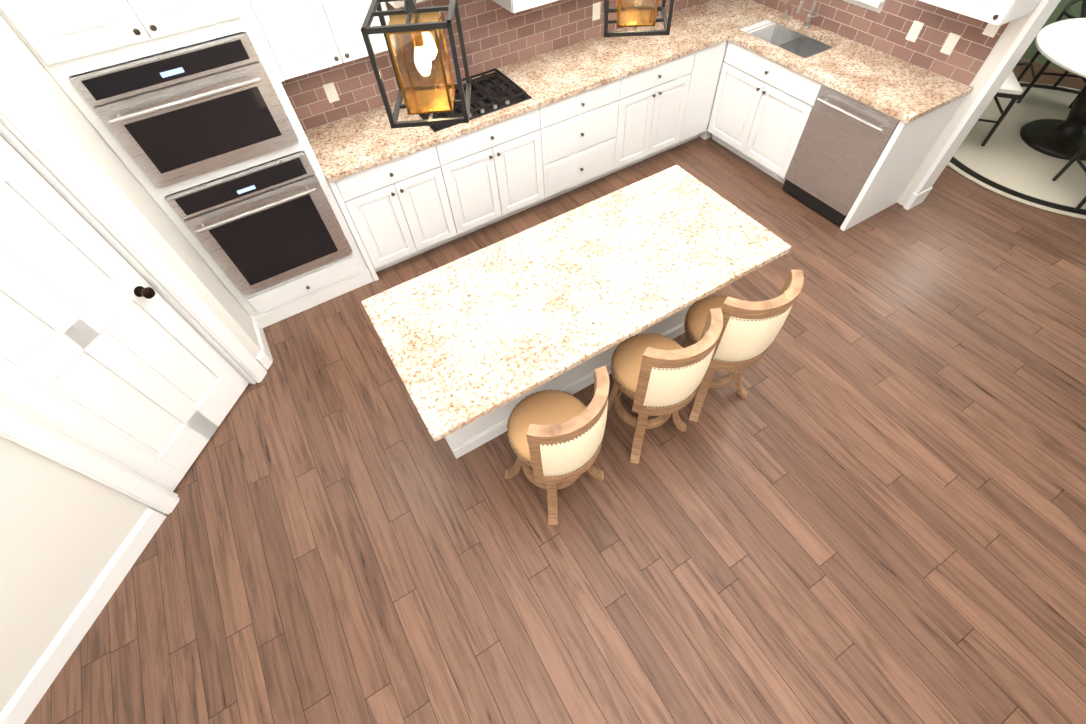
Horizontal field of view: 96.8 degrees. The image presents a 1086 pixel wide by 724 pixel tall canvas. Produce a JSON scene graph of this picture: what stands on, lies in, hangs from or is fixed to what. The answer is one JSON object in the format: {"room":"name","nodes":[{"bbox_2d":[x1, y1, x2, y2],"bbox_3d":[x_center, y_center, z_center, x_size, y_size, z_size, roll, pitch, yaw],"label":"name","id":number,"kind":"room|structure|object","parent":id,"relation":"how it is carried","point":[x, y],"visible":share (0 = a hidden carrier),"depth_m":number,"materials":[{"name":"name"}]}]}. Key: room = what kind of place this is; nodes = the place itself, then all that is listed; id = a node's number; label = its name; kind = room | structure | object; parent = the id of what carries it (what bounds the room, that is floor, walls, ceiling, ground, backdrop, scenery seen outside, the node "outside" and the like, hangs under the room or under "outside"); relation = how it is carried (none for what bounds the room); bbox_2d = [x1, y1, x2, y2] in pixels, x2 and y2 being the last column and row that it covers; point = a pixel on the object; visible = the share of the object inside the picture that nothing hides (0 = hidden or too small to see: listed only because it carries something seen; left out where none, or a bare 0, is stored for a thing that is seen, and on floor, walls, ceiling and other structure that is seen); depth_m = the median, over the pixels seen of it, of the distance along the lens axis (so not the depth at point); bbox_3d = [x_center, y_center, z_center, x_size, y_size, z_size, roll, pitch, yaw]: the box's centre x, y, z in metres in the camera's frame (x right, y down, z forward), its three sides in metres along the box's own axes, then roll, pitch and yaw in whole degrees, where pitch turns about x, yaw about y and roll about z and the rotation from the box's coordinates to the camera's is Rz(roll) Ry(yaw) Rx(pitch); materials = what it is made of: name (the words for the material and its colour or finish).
{"room":"kitchen","nodes":[
{"label":"kitchen","id":0,"kind":"room"},
{"bbox_2d":[0,0,1085,712],"bbox_3d":[1.461,-0.912,2.081,11.102,2.780,8.800,-28,58,-15],"label":"wall","id":1,"kind":"structure","parent":0,"point":[64,532],"depth_m":2.22,"materials":[{"name":"paint"}]},
{"bbox_2d":[0,135,248,491],"bbox_3d":[-2.124,-0.143,2.206,0.594,2.018,0.572,-28,58,-15],"label":"pantry door","id":2,"kind":"structure","parent":1,"relation":"in","point":[107,349],"depth_m":2.27,"materials":[{"name":"white wood"}]},
{"bbox_2d":[0,79,266,514],"bbox_3d":[-2.124,-0.177,2.142,0.152,2.185,1.040,10,56,10],"label":"door frame","id":3,"kind":"structure","parent":1,"relation":"attached to","point":[25,127],"depth_m":2.22,"materials":[{"name":"white wood"}]},
{"bbox_2d":[0,316,272,723],"bbox_3d":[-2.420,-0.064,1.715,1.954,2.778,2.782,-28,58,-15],"label":"baseboard","id":4,"kind":"structure","parent":1,"relation":"attached to","point":[42,676],"depth_m":2.38,"materials":[{"name":"white wood"}]},
{"bbox_2d":[243,0,354,81],"bbox_3d":[-1.457,-2.169,2.479,0.449,1.142,0.350,-28,58,-15],"label":"upper cabinet","id":5,"kind":"object","parent":1,"relation":"attached to","point":[300,37],"depth_m":2.70,"materials":[{"name":"white wood"}]},
{"bbox_2d":[335,0,395,59],"bbox_3d":[-1.194,-2.306,2.561,0.411,1.142,0.350,-28,58,-15],"label":"upper cabinet","id":6,"kind":"object","parent":1,"relation":"attached to","point":[354,12],"depth_m":2.81,"materials":[{"name":"white wood"}]},
{"bbox_2d":[492,0,557,12],"bbox_3d":[-0.063,-2.897,2.913,0.589,1.142,0.350,-28,58,-15],"label":"upper cabinet","id":7,"kind":"object","parent":1,"relation":"attached to","point":[514,6],"depth_m":3.22,"materials":[{"name":"white wood"}]},
{"bbox_2d":[356,0,521,8],"bbox_3d":[-0.614,-2.420,2.829,0.816,0.295,0.495,-28,58,-15],"label":"range hood","id":8,"kind":"object","parent":7,"relation":"attached to","point":[396,4],"depth_m":2.71,"materials":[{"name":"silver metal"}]},
{"bbox_2d":[281,0,1008,132],"bbox_3d":[0.569,-2.018,2.894,3.997,0.986,2.222,-28,58,-15],"label":"backsplash","id":9,"kind":"structure","parent":1,"relation":"attached to","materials":[{"name":"tile"}]},
{"bbox_2d":[856,0,884,7],"bbox_3d":[2.207,-3.190,3.344,0.193,0.955,0.970,-28,58,-15],"label":"window","id":10,"kind":"structure","parent":1,"relation":"in","point":[877,3],"depth_m":3.46,"materials":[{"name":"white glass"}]},
{"bbox_2d":[919,0,1040,25],"bbox_3d":[2.560,-2.533,2.493,0.350,1.142,0.620,-28,58,-15],"label":"upper cabinet","id":11,"kind":"object","parent":1,"relation":"attached to","point":[996,12],"depth_m":2.77,"materials":[{"name":"white wood"}]},
{"bbox_2d":[1005,0,1060,59],"bbox_3d":[5.270,-4.079,4.219,0.075,2.598,6.058,-28,58,-15],"label":"door frame","id":12,"kind":"structure","parent":1,"relation":"attached to","point":[1045,8],"depth_m":2.91,"materials":[{"name":"white wood"}]},
{"bbox_2d":[24,57,1085,723],"bbox_3d":[1.407,-0.094,3.248,10.900,0.060,8.650,-28,58,-15],"label":"floor","id":13,"kind":"structure","parent":0,"point":[864,503],"depth_m":2.56,"materials":[{"name":"brown wood"}]},
{"bbox_2d":[0,0,373,327],"bbox_3d":[-1.862,-1.364,2.772,0.952,2.512,0.722,-28,58,-15],"label":"tall cabinet","id":14,"kind":"object","parent":13,"relation":"on","point":[185,107],"visible":1,"depth_m":2.52,"materials":[{"name":"white wood"}]},
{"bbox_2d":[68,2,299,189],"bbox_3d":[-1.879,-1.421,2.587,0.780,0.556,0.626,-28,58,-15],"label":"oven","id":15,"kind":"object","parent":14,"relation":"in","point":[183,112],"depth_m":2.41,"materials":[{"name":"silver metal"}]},
{"bbox_2d":[323,144,468,280],"bbox_3d":[-1.157,-1.278,3.670,0.800,0.880,0.640,-28,58,-15],"label":"base cabinet","id":16,"kind":"object","parent":13,"relation":"on","point":[398,211],"depth_m":3.44,"materials":[{"name":"white wood"}]},
{"bbox_2d":[303,0,780,183],"bbox_3d":[0.191,-2.252,3.716,3.997,0.040,0.659,-28,58,-15],"label":"countertop","id":17,"kind":"structure","parent":16,"relation":"on","point":[362,141],"depth_m":3.61,"materials":[{"name":"beige stone"}]},
{"bbox_2d":[406,64,532,131],"bbox_3d":[-0.538,-1.900,3.456,0.759,0.045,0.510,-28,58,-15],"label":"cooktop","id":18,"kind":"object","parent":17,"relation":"in","point":[493,89],"depth_m":3.45,"materials":[{"name":"black metal"}]},
{"bbox_2d":[445,108,548,232],"bbox_3d":[-0.542,-1.599,3.862,0.881,0.880,0.640,-28,58,-15],"label":"base cabinet","id":19,"kind":"object","parent":13,"relation":"on","point":[499,170],"depth_m":3.66,"materials":[{"name":"white wood"}]},
{"bbox_2d":[505,366,609,524],"bbox_3d":[0.052,0.374,2.348,0.444,0.995,0.476,-38,61,-22],"label":"bar stool","id":20,"kind":"object","parent":13,"relation":"on","point":[555,437],"visible":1,"depth_m":2.13,"materials":[{"name":"brown wood"}]},
{"bbox_2d":[541,76,628,199],"bbox_3d":[0.141,-1.956,4.075,0.841,0.880,0.640,-28,58,-15],"label":"base cabinet","id":21,"kind":"object","parent":13,"relation":"on","point":[585,133],"depth_m":3.86,"materials":[{"name":"white wood"}]},
{"bbox_2d":[445,277,741,458],"bbox_3d":[0.188,-0.183,2.802,1.848,0.888,0.830,-28,58,-15],"label":"kitchen island","id":22,"kind":"object","parent":13,"relation":"on","point":[473,436],"depth_m":2.89,"materials":[{"name":"white wood"}]},
{"bbox_2d":[361,165,791,441],"bbox_3d":[0.183,-0.429,2.406,1.980,0.041,0.880,-28,58,-15],"label":"island countertop","id":23,"kind":"structure","parent":22,"relation":"on","point":[467,337],"depth_m":2.33,"materials":[{"name":"white stone"}]},
{"bbox_2d":[621,56,688,168],"bbox_3d":[0.765,-2.282,4.269,0.740,0.880,0.640,-28,58,-15],"label":"base cabinet","id":24,"kind":"object","parent":13,"relation":"on","point":[655,95],"depth_m":4.05,"materials":[{"name":"white wood"}]},
{"bbox_2d":[607,308,722,463],"bbox_3d":[0.568,0.083,2.524,0.451,0.995,0.482,-28,58,-15],"label":"bar stool","id":25,"kind":"object","parent":13,"relation":"on","point":[660,376],"visible":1,"depth_m":2.27,"materials":[{"name":"brown wood"}]},
{"bbox_2d":[673,40,736,147],"bbox_3d":[1.224,-2.494,4.392,0.421,0.880,0.699,-28,58,-15],"label":"base cabinet","id":26,"kind":"object","parent":13,"relation":"on","point":[707,78],"depth_m":4.18,"materials":[{"name":"white wood"}]},
{"bbox_2d":[681,270,803,421],"bbox_3d":[0.985,-0.132,2.651,0.444,0.995,0.476,-22,56,-12],"label":"bar stool","id":27,"kind":"object","parent":13,"relation":"on","point":[749,332],"visible":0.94,"depth_m":2.33,"materials":[{"name":"beige fabric"}]},
{"bbox_2d":[713,20,788,143],"bbox_3d":[1.659,-2.721,4.528,0.636,0.880,0.699,-28,58,-15],"label":"base cabinet","id":28,"kind":"object","parent":13,"relation":"on","point":[751,78],"depth_m":4.04,"materials":[{"name":"white wood"}]},
{"bbox_2d":[773,80,964,230],"bbox_3d":[2.448,-1.676,3.739,0.640,0.872,0.720,-28,58,-15],"label":"base cabinet","id":29,"kind":"object","parent":13,"relation":"on","point":[838,112],"depth_m":3.57,"materials":[{"name":"white wood"}]},
{"bbox_2d":[721,12,972,123],"bbox_3d":[2.175,-2.264,3.603,0.657,0.040,1.699,-28,58,-15],"label":"countertop","id":30,"kind":"structure","parent":29,"relation":"on","point":[906,91],"depth_m":3.43,"materials":[{"name":"beige stone"}]},
{"bbox_2d":[783,0,822,28],"bbox_3d":[2.017,-2.831,3.787,0.212,0.334,0.322,-28,58,-15],"label":"faucet","id":31,"kind":"object","parent":30,"relation":"in","point":[793,23],"depth_m":3.91,"materials":[{"name":"silver metal"}]},
{"bbox_2d":[781,63,951,225],"bbox_3d":[2.396,-1.645,3.707,0.631,0.854,0.610,-28,58,-15],"label":"dishwasher","id":32,"kind":"object","parent":29,"relation":"in","point":[843,138],"depth_m":3.57,"materials":[{"name":"silver metal"}]},
{"bbox_2d":[947,82,1085,218],"bbox_3d":[4.672,-1.989,4.354,2.300,0.011,2.300,-28,58,-15],"label":"round rug","id":33,"kind":"object","parent":13,"relation":"on","point":[1006,160],"visible":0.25,"depth_m":4.22,"materials":[{"name":"beige fabric"}]},
{"bbox_2d":[978,60,1029,145],"bbox_3d":[3.862,-2.386,4.214,0.590,0.750,0.590,-28,58,-15],"label":"dining chair","id":34,"kind":"object","parent":33,"relation":"on","point":[1010,88],"visible":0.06,"depth_m":4.06,"materials":[{"name":"black metal"}]},
{"bbox_2d":[1016,0,1085,107],"bbox_3d":[4.923,-2.857,4.486,0.589,0.750,0.589,-28,58,-15],"label":"dining chair","id":35,"kind":"object","parent":33,"relation":"on","point":[1067,12],"visible":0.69,"depth_m":4.51,"materials":[{"name":"black metal"}]},
{"bbox_2d":[1020,18,1085,160],"bbox_3d":[4.647,-2.277,3.951,1.320,0.980,1.320,-28,58,-15],"label":"dining table","id":36,"kind":"object","parent":33,"relation":"on","point":[1062,44],"visible":1,"depth_m":4.10,"materials":[{"name":"white wood"}]},
{"bbox_2d":[1052,144,1085,210],"bbox_3d":[4.412,-1.560,3.592,0.590,0.750,0.590,-28,58,-15],"label":"dining chair","id":37,"kind":"object","parent":33,"relation":"on","point":[1080,152],"visible":1,"depth_m":3.83,"materials":[{"name":"black metal"}]},
{"bbox_3d":[1.269,-1.701,0.995,10.900,0.280,8.650,-28,58,-15],"label":"ceiling","id":38,"kind":"structure","parent":0,"visible":0},
{"bbox_2d":[360,0,470,128],"bbox_3d":[-0.399,-1.155,1.254,0.254,0.966,0.254,-4,54,0],"label":"pendant light","id":39,"kind":"object","parent":38,"relation":"hanging from","point":[412,19],"visible":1,"depth_m":1.51,"materials":[{"name":"black metal"}]},
{"bbox_2d":[603,0,673,36],"bbox_3d":[0.350,-1.661,1.569,0.254,0.966,0.254,1,55,5],"label":"pendant light","id":40,"kind":"object","parent":38,"relation":"hanging from","point":[644,15],"visible":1,"depth_m":1.89,"materials":[{"name":"black metal"}]}
]}

